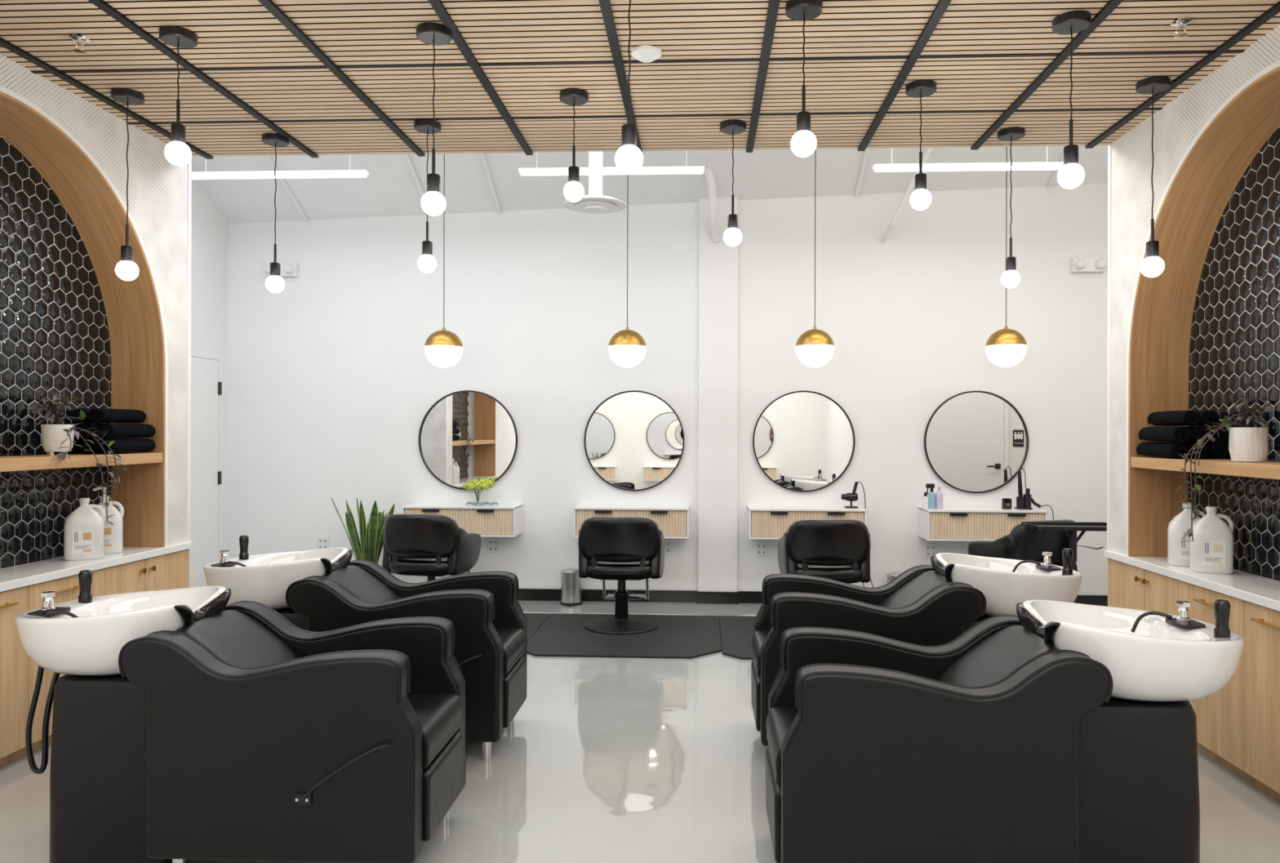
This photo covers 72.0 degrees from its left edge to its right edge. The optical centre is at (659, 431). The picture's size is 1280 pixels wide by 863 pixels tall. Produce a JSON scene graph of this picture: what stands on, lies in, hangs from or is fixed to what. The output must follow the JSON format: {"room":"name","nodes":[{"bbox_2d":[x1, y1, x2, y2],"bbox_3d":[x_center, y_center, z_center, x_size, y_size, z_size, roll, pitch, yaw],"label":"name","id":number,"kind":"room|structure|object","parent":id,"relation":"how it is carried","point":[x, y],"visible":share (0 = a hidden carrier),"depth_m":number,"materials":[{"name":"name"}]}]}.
{"room":"salon","nodes":[
{"label":"salon","id":0,"kind":"room"},
{"bbox_2d":[0,54,187,546],"bbox_3d":[-2.931,-0.478,3.880,0.300,2.229,2.470,0,0,3],"label":"wall","id":1,"kind":"structure","parent":0,"point":[157,188],"depth_m":4.81,"materials":[{"name":"white paint"}]},
{"bbox_2d":[0,134,111,568],"bbox_3d":[-3.114,-0.071,3.839,0.060,3.044,2.570,0,0,3],"label":"wall tile","id":2,"kind":"structure","parent":1,"relation":"attached to","point":[1,135],"depth_m":4.34,"materials":[{"name":"tile"}]},
{"bbox_2d":[0,452,162,471],"bbox_3d":[-2.934,0.144,3.775,0.288,0.055,2.172,0,0,3],"label":"wall shelf","id":3,"kind":"object","parent":1,"relation":"attached to","point":[15,463],"visible":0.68,"depth_m":4.18,"materials":[{"name":"brown wood"}]},
{"bbox_2d":[26,392,127,525],"bbox_3d":[-2.825,0.136,4.261,0.315,0.655,0.418,0,0,15],"label":"potted plant","id":4,"kind":"object","parent":3,"relation":"on","point":[58,437],"visible":1,"depth_m":4.22,"materials":[{"name":"green plant"}]},
{"bbox_2d":[97,438,155,453],"bbox_3d":[-2.800,0.074,4.636,0.091,0.073,0.342,-1,0,3],"label":"rolled towel","id":5,"kind":"object","parent":3,"relation":"on","point":[123,445],"visible":0.92,"depth_m":4.59,"materials":[{"name":"black fabric"}]},
{"bbox_2d":[97,423,155,437],"bbox_3d":[-2.801,-0.004,4.636,0.093,0.074,0.343,0,0,2],"label":"rolled towel","id":6,"kind":"object","parent":5,"relation":"on","point":[117,430],"visible":0.98,"depth_m":4.58,"materials":[{"name":"black fabric"}]},
{"bbox_2d":[88,408,146,422],"bbox_3d":[-2.848,-0.082,4.635,0.090,0.073,0.342,1,0,3],"label":"rolled towel","id":7,"kind":"object","parent":6,"relation":"on","point":[96,415],"visible":1,"depth_m":4.57,"materials":[{"name":"black fabric"}]},
{"bbox_2d":[0,91,164,546],"bbox_3d":[-2.935,-0.401,3.775,0.299,2.075,2.200,0,0,3],"label":"wooden arch","id":8,"kind":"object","parent":1,"relation":"attached to","point":[135,326],"depth_m":4.79,"materials":[{"name":"brown wood"}]},
{"bbox_2d":[0,85,191,546],"bbox_3d":[-2.779,-0.478,3.877,0.004,2.229,2.462,0,0,3],"label":"trim","id":9,"kind":"structure","parent":1,"relation":"attached to","point":[2,89],"depth_m":4.88,"materials":[{"name":"white paint"}]},
{"bbox_2d":[191,179,228,549],"bbox_3d":[-3.903,-0.852,6.450,0.100,4.600,2.570,0,0,3],"label":"wall","id":10,"kind":"structure","parent":0,"point":[209,228],"depth_m":7.49,"materials":[{"name":"white paint"}]},
{"bbox_2d":[189,350,222,587],"bbox_3d":[-3.794,0.394,7.120,0.058,2.110,1.000,0,0,3],"label":"door","id":11,"kind":"structure","parent":10,"relation":"in","point":[206,468],"depth_m":7.36,"materials":[{"name":"white paint"}]},
{"bbox_2d":[0,0,1279,156],"bbox_3d":[-0.265,-1.610,1.998,5.200,0.050,5.966,0,0,3],"label":"ceiling","id":12,"kind":"structure","parent":0,"point":[229,33],"depth_m":3.82,"materials":[{"name":"brown wood"}]},
{"bbox_2d":[111,87,144,280],"bbox_3d":[-2.504,-1.150,4.143,0.136,0.881,0.136,0,0,3],"label":"pendant light","id":13,"kind":"object","parent":12,"relation":"hanging from","point":[126,269],"visible":1,"depth_m":4.12,"materials":[{"name":"white glass"}]},
{"bbox_2d":[120,224,133,262],"bbox_3d":[-2.505,-0.885,4.143,0.052,0.175,0.052,0,0,3],"label":"socket","id":14,"kind":"object","parent":13,"relation":"attached to","point":[126,251],"depth_m":4.13,"materials":[{"name":"black metal"}]},
{"bbox_2d":[159,25,197,165],"bbox_3d":[-1.922,-1.325,3.515,0.136,0.527,0.136,0,0,3],"label":"pendant light","id":15,"kind":"object","parent":12,"relation":"hanging from","point":[176,152],"visible":1,"depth_m":3.49,"materials":[{"name":"white glass"}]},
{"bbox_2d":[170,98,185,143],"bbox_3d":[-1.922,-1.237,3.515,0.052,0.175,0.052,0,0,3],"label":"socket","id":16,"kind":"object","parent":15,"relation":"attached to","point":[177,130],"depth_m":3.50,"materials":[{"name":"black metal"}]},
{"bbox_2d":[262,133,288,293],"bbox_3d":[-2.075,-1.169,4.754,0.136,0.841,0.136,0,0,3],"label":"pendant light","id":17,"kind":"object","parent":12,"relation":"hanging from","point":[274,283],"visible":1,"depth_m":4.73,"materials":[{"name":"white glass"}]},
{"bbox_2d":[413,119,441,272],"bbox_3d":[-1.197,-1.202,4.538,0.136,0.769,0.136,0,0,3],"label":"pendant light","id":18,"kind":"object","parent":12,"relation":"hanging from","point":[427,263],"visible":0.94,"depth_m":4.51,"materials":[{"name":"white glass"}]},
{"bbox_2d":[416,22,451,215],"bbox_3d":[-0.893,-1.219,3.481,0.136,0.732,0.136,0,0,3],"label":"pendant light","id":19,"kind":"object","parent":12,"relation":"hanging from","point":[433,202],"visible":1,"depth_m":3.46,"materials":[{"name":"white glass"}]},
{"bbox_2d":[426,148,439,192],"bbox_3d":[-0.894,-1.029,3.481,0.052,0.175,0.052,0,0,3],"label":"socket","id":20,"kind":"object","parent":19,"relation":"attached to","point":[433,179],"depth_m":3.46,"materials":[{"name":"black metal"}]},
{"bbox_2d":[559,88,588,201],"bbox_3d":[-0.403,-1.331,4.129,0.136,0.507,0.136,0,0,3],"label":"pendant light","id":21,"kind":"object","parent":12,"relation":"hanging from","point":[573,190],"visible":1,"depth_m":4.10,"materials":[{"name":"white glass"}]},
{"bbox_2d":[614,0,643,173],"bbox_3d":[-0.104,-1.231,2.999,0.136,0.704,0.136,0,0,3],"label":"pendant light","id":22,"kind":"object","parent":12,"relation":"hanging from","point":[628,158],"visible":1,"depth_m":2.98,"materials":[{"name":"white glass"}]},
{"bbox_2d":[621,95,636,146],"bbox_3d":[-0.104,-1.055,2.999,0.052,0.175,0.052,0,0,3],"label":"socket","id":23,"kind":"object","parent":22,"relation":"attached to","point":[628,131],"depth_m":2.98,"materials":[{"name":"black metal"}]},
{"bbox_2d":[0,0,1279,159],"bbox_3d":[-0.265,-1.578,2.000,5.200,0.014,5.970,0,0,3],"label":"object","id":24,"kind":"structure","parent":12,"relation":"attached to","point":[437,6],"depth_m":3.84,"materials":[{"name":"black metal"}]},
{"bbox_2d":[720,119,746,246],"bbox_3d":[0.376,-1.267,4.530,0.136,0.629,0.136,0,0,3],"label":"pendant light","id":25,"kind":"object","parent":12,"relation":"hanging from","point":[732,237],"visible":1,"depth_m":4.50,"materials":[{"name":"white glass"}]},
{"bbox_2d":[785,0,822,156],"bbox_3d":[0.533,-1.299,3.260,0.136,0.564,0.136,0,0,3],"label":"pendant light","id":26,"kind":"object","parent":12,"relation":"hanging from","point":[803,143],"visible":1,"depth_m":3.24,"materials":[{"name":"white glass"}]},
{"bbox_2d":[796,84,810,132],"bbox_3d":[0.532,-1.193,3.260,0.052,0.175,0.052,0,0,3],"label":"socket","id":27,"kind":"object","parent":26,"relation":"attached to","point":[803,117],"depth_m":3.24,"materials":[{"name":"black metal"}]},
{"bbox_2d":[905,79,936,209],"bbox_3d":[1.191,-1.295,4.020,0.136,0.568,0.136,0,0,3],"label":"pendant light","id":28,"kind":"object","parent":12,"relation":"hanging from","point":[920,198],"visible":1,"depth_m":4.00,"materials":[{"name":"white glass"}]},
{"bbox_2d":[997,126,1025,288],"bbox_3d":[1.845,-1.165,4.627,0.136,0.824,0.136,0,0,3],"label":"pendant light","id":29,"kind":"object","parent":12,"relation":"hanging from","point":[1011,278],"visible":1,"depth_m":4.60,"materials":[{"name":"black metal"}]},
{"bbox_2d":[1052,10,1091,188],"bbox_3d":[1.573,-1.254,3.369,0.136,0.648,0.136,0,0,3],"label":"pendant light","id":30,"kind":"object","parent":12,"relation":"hanging from","point":[1071,175],"visible":1,"depth_m":3.35,"materials":[{"name":"white glass"}]},
{"bbox_2d":[1063,119,1078,165],"bbox_3d":[1.573,-1.105,3.369,0.052,0.175,0.052,0,0,3],"label":"socket","id":31,"kind":"object","parent":30,"relation":"attached to","point":[1071,151],"depth_m":3.35,"materials":[{"name":"black metal"}]},
{"bbox_2d":[1135,75,1170,277],"bbox_3d":[2.221,-1.136,3.971,0.136,0.881,0.136,0,0,3],"label":"pendant light","id":32,"kind":"object","parent":12,"relation":"hanging from","point":[1153,265],"visible":1,"depth_m":3.95,"materials":[{"name":"white glass"}]},
{"bbox_2d":[1146,218,1159,257],"bbox_3d":[2.221,-0.871,3.971,0.052,0.175,0.052,0,0,3],"label":"socket","id":33,"kind":"object","parent":32,"relation":"attached to","point":[1153,246],"depth_m":3.95,"materials":[{"name":"black metal"}]},
{"bbox_2d":[0,600,1279,862],"bbox_3d":[0.172,1.510,3.265,8.560,0.100,8.740,0,0,3],"label":"floor","id":34,"kind":"structure","parent":0,"point":[602,759],"depth_m":3.67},
{"bbox_2d":[0,571,93,767],"bbox_3d":[-2.912,1.065,3.894,0.326,0.773,0.818,0,0,3],"label":"base cabinet","id":35,"kind":"object","parent":34,"relation":"on","point":[18,672],"visible":0.54,"depth_m":3.84,"materials":[{"name":"brown wood"}]},
{"bbox_2d":[93,549,189,596],"bbox_3d":[-2.878,1.065,4.708,0.316,0.773,0.808,0,0,3],"label":"base cabinet","id":36,"kind":"object","parent":34,"relation":"on","point":[169,571],"visible":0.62,"depth_m":4.71,"materials":[{"name":"brown wood"}]},
{"bbox_2d":[15,569,466,862],"bbox_3d":[-1.476,0.985,3.091,1.475,0.942,0.647,0,0,3],"label":"chair","id":37,"kind":"object","parent":34,"relation":"on","point":[188,724],"visible":1,"depth_m":2.80,"materials":[{"name":"black leather"}]},
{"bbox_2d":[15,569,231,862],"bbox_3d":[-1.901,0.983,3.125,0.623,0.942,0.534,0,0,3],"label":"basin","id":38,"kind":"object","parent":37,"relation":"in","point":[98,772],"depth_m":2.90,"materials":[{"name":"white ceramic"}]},
{"bbox_2d":[331,497,394,563],"bbox_3d":[-2.430,1.000,7.281,0.464,0.904,0.354,0,0,29],"label":"snake plant","id":39,"kind":"object","parent":34,"relation":"on","point":[371,535],"visible":0.53,"depth_m":7.21,"materials":[{"name":"green plant"}]},
{"bbox_2d":[203,534,527,760],"bbox_3d":[-1.408,0.985,4.189,1.475,0.942,0.647,0,0,3],"label":"chair","id":40,"kind":"object","parent":34,"relation":"on","point":[315,590],"visible":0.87,"depth_m":3.97,"materials":[{"name":"black leather"}]},
{"bbox_2d":[203,534,352,630],"bbox_3d":[-1.833,0.984,4.223,0.623,0.942,0.534,0,0,3],"label":"basin","id":41,"kind":"object","parent":40,"relation":"in","point":[265,579],"depth_m":4.00,"materials":[{"name":"white ceramic"}]},
{"bbox_2d":[524,613,550,642],"bbox_3d":[-1.560,1.447,6.377,1.328,0.016,1.270,0,0,3],"label":"floor mat","id":42,"kind":"object","parent":34,"relation":"on","point":[535,620],"visible":0.12,"depth_m":6.67,"materials":[{"name":"rubber"}]},
{"bbox_2d":[382,513,481,581],"bbox_3d":[-1.722,1.021,6.753,0.620,0.834,0.794,0,0,11],"label":"chair","id":43,"kind":"object","parent":42,"relation":"on","point":[431,546],"visible":0.73,"depth_m":6.44,"materials":[{"name":"black leather"}]},
{"bbox_2d":[560,568,582,606],"bbox_3d":[-0.749,1.307,7.430,0.184,0.301,0.212,0,0,3],"label":"trash can","id":44,"kind":"object","parent":34,"relation":"on","point":[571,582],"visible":0.91,"depth_m":7.37,"materials":[{"name":"metal"}]},
{"bbox_2d":[526,613,721,658],"bbox_3d":[-0.232,1.451,6.313,1.328,0.016,1.270,0,0,3],"label":"floor mat","id":45,"kind":"object","parent":34,"relation":"on","point":[564,635],"visible":0.8,"depth_m":6.11,"materials":[{"name":"rubber"}]},
{"bbox_2d":[577,516,664,634],"bbox_3d":[-0.280,1.026,6.604,0.620,0.834,0.794,0,0,3],"label":"chair","id":46,"kind":"object","parent":45,"relation":"on","point":[621,549],"visible":1,"depth_m":6.29,"materials":[{"name":"black leather"}]},
{"bbox_2d":[719,615,755,659],"bbox_3d":[1.097,1.455,6.249,1.328,0.016,1.270,0,0,3],"label":"floor mat","id":47,"kind":"object","parent":34,"relation":"on","point":[736,632],"visible":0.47,"depth_m":6.24,"materials":[{"name":"rubber"}]},
{"bbox_2d":[777,519,871,583],"bbox_3d":[1.191,1.030,6.463,0.620,0.834,0.794,0,0,1],"label":"chair","id":48,"kind":"object","parent":47,"relation":"on","point":[836,549],"visible":0.68,"depth_m":6.14,"materials":[{"name":"black leather"}]},
{"bbox_2d":[751,548,1082,746],"bbox_3d":[1.177,0.993,4.112,1.475,0.942,0.647,0,0,3],"label":"chair","id":49,"kind":"object","parent":34,"relation":"on","point":[934,604],"visible":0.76,"depth_m":3.84,"materials":[{"name":"black leather"}]},
{"bbox_2d":[930,548,1082,631],"bbox_3d":[1.602,0.994,4.078,0.623,0.942,0.534,0,0,3],"label":"basin","id":50,"kind":"object","parent":49,"relation":"in","point":[1004,583],"depth_m":3.87,"materials":[{"name":"white ceramic"}]},
{"bbox_2d":[764,599,1244,862],"bbox_3d":[1.102,0.992,2.909,1.475,0.942,0.647,0,0,3],"label":"chair","id":51,"kind":"object","parent":34,"relation":"on","point":[1053,731],"visible":1,"depth_m":2.62,"materials":[{"name":"black leather"}]},
{"bbox_2d":[1016,599,1244,702],"bbox_3d":[1.528,0.681,2.875,0.623,0.316,0.534,0,0,3],"label":"basin","id":52,"kind":"object","parent":51,"relation":"in","point":[1149,656],"depth_m":2.67,"materials":[{"name":"white ceramic"}]},
{"bbox_2d":[1107,558,1201,751],"bbox_3d":[2.580,1.081,4.446,0.316,0.773,0.808,0,0,3],"label":"base cabinet","id":53,"kind":"object","parent":34,"relation":"on","point":[1129,586],"visible":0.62,"depth_m":4.47,"materials":[{"name":"brown wood"}]},
{"bbox_2d":[1188,583,1279,800],"bbox_3d":[2.536,1.081,3.632,0.326,0.773,0.818,0,0,3],"label":"base cabinet","id":54,"kind":"object","parent":34,"relation":"on","point":[1238,725],"visible":0.66,"depth_m":3.61,"materials":[{"name":"brown wood"}]},
{"bbox_3d":[-2.951,1.065,3.075,0.326,0.773,0.818,0,0,3],"label":"base cabinet","id":55,"kind":"object","parent":34,"relation":"on","visible":0},
{"bbox_2d":[0,541,192,591],"bbox_3d":[-2.921,0.656,3.879,0.313,0.040,2.470,0,0,3],"label":"countertop","id":56,"kind":"structure","parent":55,"relation":"on","point":[24,575],"depth_m":4.21,"materials":[{"name":"stone"}]},
{"bbox_2d":[63,497,105,560],"bbox_3d":[-2.880,0.485,4.414,0.172,0.302,0.130,0,0,-29],"label":"jug","id":57,"kind":"object","parent":56,"relation":"on","point":[84,527],"visible":1,"depth_m":4.37,"materials":[{"name":"white plastic"}]},
{"bbox_2d":[93,486,124,554],"bbox_3d":[-2.910,0.463,4.620,0.172,0.347,0.130,0,0,-29],"label":"jug","id":58,"kind":"object","parent":56,"relation":"on","point":[113,535],"visible":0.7,"depth_m":4.59,"materials":[{"name":"white plastic"}]},
{"bbox_3d":[2.497,1.081,2.813,0.326,0.773,0.818,0,0,3],"label":"base cabinet","id":59,"kind":"object","parent":34,"relation":"on","visible":0},
{"bbox_2d":[1104,550,1279,611],"bbox_3d":[2.546,0.673,3.617,0.313,0.040,2.470,0,0,3],"label":"countertop","id":60,"kind":"structure","parent":59,"relation":"on","point":[1260,590],"depth_m":3.91,"materials":[{"name":"stone"}]},
{"bbox_2d":[1167,502,1206,566],"bbox_3d":[2.580,0.502,4.299,0.172,0.302,0.130,0,0,23],"label":"jug","id":61,"kind":"object","parent":60,"relation":"on","point":[1178,553],"visible":0.46,"depth_m":4.27,"materials":[{"name":"white plastic"}]},
{"bbox_2d":[1190,506,1233,573],"bbox_3d":[2.570,0.502,4.099,0.172,0.302,0.130,0,0,23],"label":"jug","id":62,"kind":"object","parent":60,"relation":"on","point":[1211,548],"visible":0.97,"depth_m":4.05,"materials":[{"name":"white plastic"}]},
{"bbox_3d":[2.425,1.459,6.186,1.328,0.016,1.270,0,0,3],"label":"floor mat","id":63,"kind":"object","parent":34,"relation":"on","visible":0},
{"bbox_2d":[967,519,1077,571],"bbox_3d":[2.611,1.034,6.439,0.620,0.834,0.794,0,0,-23],"label":"chair","id":64,"kind":"object","parent":63,"relation":"on","point":[1023,543],"visible":0.27,"depth_m":6.12,"materials":[{"name":"black leather"}]},
{"bbox_2d":[1021,521,1106,603],"bbox_3d":[2.718,1.031,5.796,0.566,0.840,0.476,0,0,3],"label":"trolley","id":65,"kind":"object","parent":63,"relation":"on","point":[1073,526],"visible":0.37,"depth_m":5.78,"materials":[{"name":"black metal"}]},
{"bbox_2d":[1021,521,1106,531],"bbox_3d":[2.719,0.624,5.796,0.566,0.025,0.326,0,0,3],"label":"tray","id":66,"kind":"object","parent":65,"relation":"on","point":[1039,526],"depth_m":5.85,"materials":[{"name":"black metal"}]},
{"bbox_2d":[191,135,1122,223],"bbox_3d":[0.328,-2.656,6.247,8.560,1.802,2.770,0,0,3],"label":"ceiling","id":67,"kind":"structure","parent":0,"point":[390,188],"depth_m":7.28,"materials":[{"name":"paint"}]},
{"bbox_2d":[191,154,368,179],"bbox_3d":[-2.595,-2.226,5.982,1.240,1.004,0.060,0,0,3],"label":"linear light","id":68,"kind":"object","parent":67,"relation":"hanging from","point":[349,173],"visible":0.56,"depth_m":5.96,"materials":[{"name":"white paint"}]},
{"bbox_2d":[191,173,366,179],"bbox_3d":[-2.596,-1.732,5.982,1.220,0.016,0.044,0,0,3],"label":"diffuser","id":69,"kind":"object","parent":68,"relation":"attached to","point":[194,176],"depth_m":5.97,"materials":[{"name":"white"}]},
{"bbox_2d":[424,153,462,368],"bbox_3d":[-1.688,-1.366,6.889,0.294,1.736,0.294,0,0,3],"label":"globe pendant","id":70,"kind":"object","parent":67,"relation":"hanging from","point":[443,348],"visible":0.94,"depth_m":6.79,"materials":[{"name":"white glass"}]},
{"bbox_2d":[564,151,627,213],"bbox_3d":[-0.458,-2.059,6.309,0.456,0.956,0.456,0,0,3],"label":"air diffuser","id":71,"kind":"object","parent":67,"relation":"attached to","point":[595,202],"visible":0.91,"depth_m":6.26,"materials":[{"name":"paint"}]},
{"bbox_2d":[518,165,704,175],"bbox_3d":[-0.321,-2.261,5.872,1.240,1.088,0.060,0,0,3],"label":"linear light","id":72,"kind":"object","parent":67,"relation":"hanging from","point":[673,169],"visible":0.89,"depth_m":5.85,"materials":[{"name":"white paint"}]},
{"bbox_2d":[520,169,702,175],"bbox_3d":[-0.323,-1.725,5.872,1.220,0.016,0.044,0,0,3],"label":"diffuser","id":73,"kind":"object","parent":72,"relation":"attached to","point":[523,172],"depth_m":5.86,"materials":[{"name":"white plastic"}]},
{"bbox_2d":[608,177,646,367],"bbox_3d":[-0.250,-1.389,6.820,0.294,1.789,0.294,0,0,3],"label":"globe pendant","id":74,"kind":"object","parent":67,"relation":"hanging from","point":[627,348],"visible":0.95,"depth_m":6.72,"materials":[{"name":"white glass"}]},
{"bbox_2d":[702,166,720,242],"bbox_3d":[0.446,-1.879,7.314,0.109,0.561,0.377,0,0,18],"label":"ceiling pipe","id":75,"kind":"object","parent":67,"relation":"attached to","point":[708,174],"visible":0.98,"depth_m":7.21,"materials":[{"name":"metal"}]},
{"bbox_2d":[795,149,834,367],"bbox_3d":[1.190,-1.411,6.751,0.294,1.843,0.294,0,0,3],"label":"globe pendant","id":76,"kind":"object","parent":67,"relation":"hanging from","point":[815,348],"visible":0.98,"depth_m":6.65,"materials":[{"name":"white glass"}]},
{"bbox_2d":[880,146,933,242],"bbox_3d":[1.987,-1.966,7.114,0.114,0.741,0.732,0,0,-22],"label":"brace","id":77,"kind":"object","parent":67,"relation":"attached to","point":[892,223],"visible":0.75,"depth_m":7.10,"materials":[{"name":"white paint"}]},
{"bbox_2d":[872,146,1063,171],"bbox_3d":[2.024,-2.297,5.760,1.240,1.175,0.060,0,0,3],"label":"linear light","id":78,"kind":"object","parent":67,"relation":"hanging from","point":[1046,165],"visible":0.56,"depth_m":5.74,"materials":[{"name":"white paint"}]},
{"bbox_2d":[874,165,1062,171],"bbox_3d":[2.023,-1.718,5.760,1.220,0.016,0.044,0,0,3],"label":"diffuser","id":79,"kind":"object","parent":78,"relation":"attached to","point":[877,168],"depth_m":5.75,"materials":[{"name":"white plastic"}]},
{"bbox_2d":[985,146,1026,367],"bbox_3d":[2.629,-1.433,6.682,0.294,1.896,0.294,0,0,3],"label":"globe pendant","id":80,"kind":"object","parent":67,"relation":"hanging from","point":[1006,347],"visible":0.94,"depth_m":6.59,"materials":[{"name":"white glass"}]},
{"bbox_2d":[226,182,1107,595],"bbox_3d":[0.385,-0.329,7.580,8.360,3.579,0.100,0,0,3],"label":"wall","id":81,"kind":"structure","parent":0,"point":[332,384],"depth_m":7.55,"materials":[{"name":"white paint"}]},
{"bbox_2d":[401,502,522,537],"bbox_3d":[-1.666,0.748,7.464,0.950,0.250,0.327,0,0,3],"label":"upper cabinet","id":82,"kind":"object","parent":81,"relation":"attached to","point":[501,520],"visible":0.6,"depth_m":7.32,"materials":[{"name":"white paint"}]},
{"bbox_2d":[418,390,517,489],"bbox_3d":[-1.657,0.075,7.613,0.860,0.860,0.030,0,0,3],"label":"wall mirror","id":83,"kind":"object","parent":81,"relation":"attached to","point":[465,435],"visible":0.95,"depth_m":7.61,"materials":[{"name":"black metal"}]},
{"bbox_2d":[573,504,689,538],"bbox_3d":[-0.229,0.752,7.395,0.950,0.250,0.327,0,0,3],"label":"upper cabinet","id":84,"kind":"object","parent":81,"relation":"attached to","point":[673,520],"visible":0.65,"depth_m":7.25,"materials":[{"name":"white paint"}]},
{"bbox_2d":[583,390,684,490],"bbox_3d":[-0.220,0.079,7.544,0.860,0.860,0.030,0,0,3],"label":"wall mirror","id":85,"kind":"object","parent":81,"relation":"attached to","point":[633,440],"visible":1,"depth_m":7.55,"materials":[{"name":"black metal"}]},
{"bbox_2d":[264,147,1063,222],"bbox_3d":[0.047,-2.428,6.566,6.380,1.223,1.920,0,0,3],"label":"trim","id":86,"kind":"structure","parent":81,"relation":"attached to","point":[406,156],"depth_m":7.25,"materials":[{"name":"paint"}]},
{"bbox_2d":[697,196,737,591],"bbox_3d":[0.496,-0.266,7.505,0.330,3.455,0.040,0,0,3],"label":"column","id":87,"kind":"structure","parent":81,"relation":"attached to","point":[718,260],"depth_m":7.49,"materials":[{"name":"white paint"}]},
{"bbox_2d":[752,390,854,492],"bbox_3d":[1.220,0.084,7.475,0.860,0.860,0.030,0,0,3],"label":"wall mirror","id":88,"kind":"object","parent":81,"relation":"attached to","point":[803,441],"visible":1,"depth_m":7.48,"materials":[{"name":"black metal"}]},
{"bbox_2d":[746,505,866,539],"bbox_3d":[1.211,0.757,7.326,0.950,0.250,0.327,0,0,3],"label":"upper cabinet","id":89,"kind":"object","parent":81,"relation":"attached to","point":[763,522],"visible":0.65,"depth_m":7.20,"materials":[{"name":"white paint"}]},
{"bbox_2d":[516,588,1107,606],"bbox_3d":[0.376,1.411,7.503,8.360,0.100,0.055,0,0,3],"label":"baseboard","id":90,"kind":"structure","parent":81,"relation":"attached to","point":[524,594],"depth_m":7.53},
{"bbox_2d":[924,391,1028,493],"bbox_3d":[2.659,0.088,7.406,0.860,0.860,0.030,0,0,3],"label":"wall mirror","id":91,"kind":"object","parent":81,"relation":"attached to","point":[975,442],"visible":0.99,"depth_m":7.41,"materials":[{"name":"black metal"}]},
{"bbox_2d":[918,506,1047,541],"bbox_3d":[2.650,0.761,7.257,0.950,0.250,0.327,0,0,3],"label":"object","id":92,"kind":"object","parent":81,"relation":"attached to","point":[947,523],"visible":0.69,"depth_m":7.12,"materials":[{"name":"white paint"}]},
{"bbox_2d":[1071,257,1106,272],"bbox_3d":[3.570,-1.389,7.325,0.260,0.120,0.105,0,0,3],"label":"emergency light","id":93,"kind":"object","parent":81,"relation":"attached to","point":[1078,264],"visible":1,"depth_m":7.32,"materials":[{"name":"white paint"}]},
{"bbox_2d":[1110,25,1279,555],"bbox_3d":[2.563,-0.462,3.616,0.300,2.229,2.470,0,0,3],"label":"wall","id":94,"kind":"structure","parent":0,"point":[1175,126],"depth_m":4.56,"materials":[{"name":"white paint"}]},
{"bbox_2d":[1106,60,1279,555],"bbox_3d":[2.411,-0.462,3.628,0.004,2.229,2.462,0,0,3],"label":"trim","id":95,"kind":"structure","parent":94,"relation":"attached to","point":[1275,64],"depth_m":4.63,"materials":[{"name":"white paint"}]},
{"bbox_2d":[1128,66,1279,556],"bbox_3d":[2.556,-0.385,3.512,0.299,2.075,2.200,0,0,3],"label":"wooden arch","id":96,"kind":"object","parent":94,"relation":"attached to","point":[1191,211],"depth_m":4.52,"materials":[{"name":"brown wood"}]},
{"bbox_2d":[1130,457,1279,479],"bbox_3d":[2.552,0.160,3.512,0.288,0.055,2.172,0,0,3],"label":"wall shelf","id":97,"kind":"object","parent":94,"relation":"attached to","point":[1266,469],"visible":0.91,"depth_m":3.87,"materials":[{"name":"brown wood"}]},
{"bbox_2d":[1136,442,1188,457],"bbox_3d":[2.501,0.090,4.393,0.091,0.073,0.342,0,0,2],"label":"rolled towel","id":98,"kind":"object","parent":97,"relation":"on","point":[1152,449],"visible":1,"depth_m":4.31,"materials":[{"name":"black fabric"}]},
{"bbox_2d":[1138,426,1191,441],"bbox_3d":[2.500,0.012,4.370,0.091,0.073,0.342,0,0,2],"label":"rolled towel","id":99,"kind":"object","parent":98,"relation":"on","point":[1174,433],"visible":1,"depth_m":4.29,"materials":[{"name":"black fabric"}]},
{"bbox_2d":[1177,442,1209,457],"bbox_3d":[2.594,0.090,4.378,0.091,0.073,0.343,0,0,4],"label":"rolled towel","id":100,"kind":"object","parent":97,"relation":"on","point":[1205,451],"visible":0.2,"depth_m":4.21,"materials":[{"name":"black fabric"}]},
{"bbox_2d":[1182,426,1210,441],"bbox_3d":[2.594,0.012,4.370,0.090,0.073,0.342,1,0,3],"label":"rolled towel","id":101,"kind":"object","parent":100,"relation":"on","point":[1197,433],"visible":0.24,"depth_m":4.20,"materials":[{"name":"black fabric"}]},
{"bbox_2d":[1147,410,1200,425],"bbox_3d":[2.546,-0.066,4.370,0.091,0.073,0.342,1,0,3],"label":"rolled towel","id":102,"kind":"object","parent":101,"relation":"on","point":[1171,417],"visible":1,"depth_m":4.29,"materials":[{"name":"black fabric"}]},
{"bbox_2d":[1175,392,1271,542],"bbox_3d":[2.490,0.165,3.895,0.240,0.683,0.377,0,0,-41],"label":"potted plant","id":103,"kind":"object","parent":97,"relation":"on","point":[1246,443],"visible":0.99,"depth_m":3.83,"materials":[{"name":"green plant"}]},
{"bbox_2d":[1188,125,1279,581],"bbox_3d":[2.739,-0.054,3.558,0.060,3.044,2.570,0,0,3],"label":"wall tile","id":104,"kind":"structure","parent":94,"relation":"attached to","point":[1279,126],"depth_m":4.11,"materials":[{"name":"tile"}]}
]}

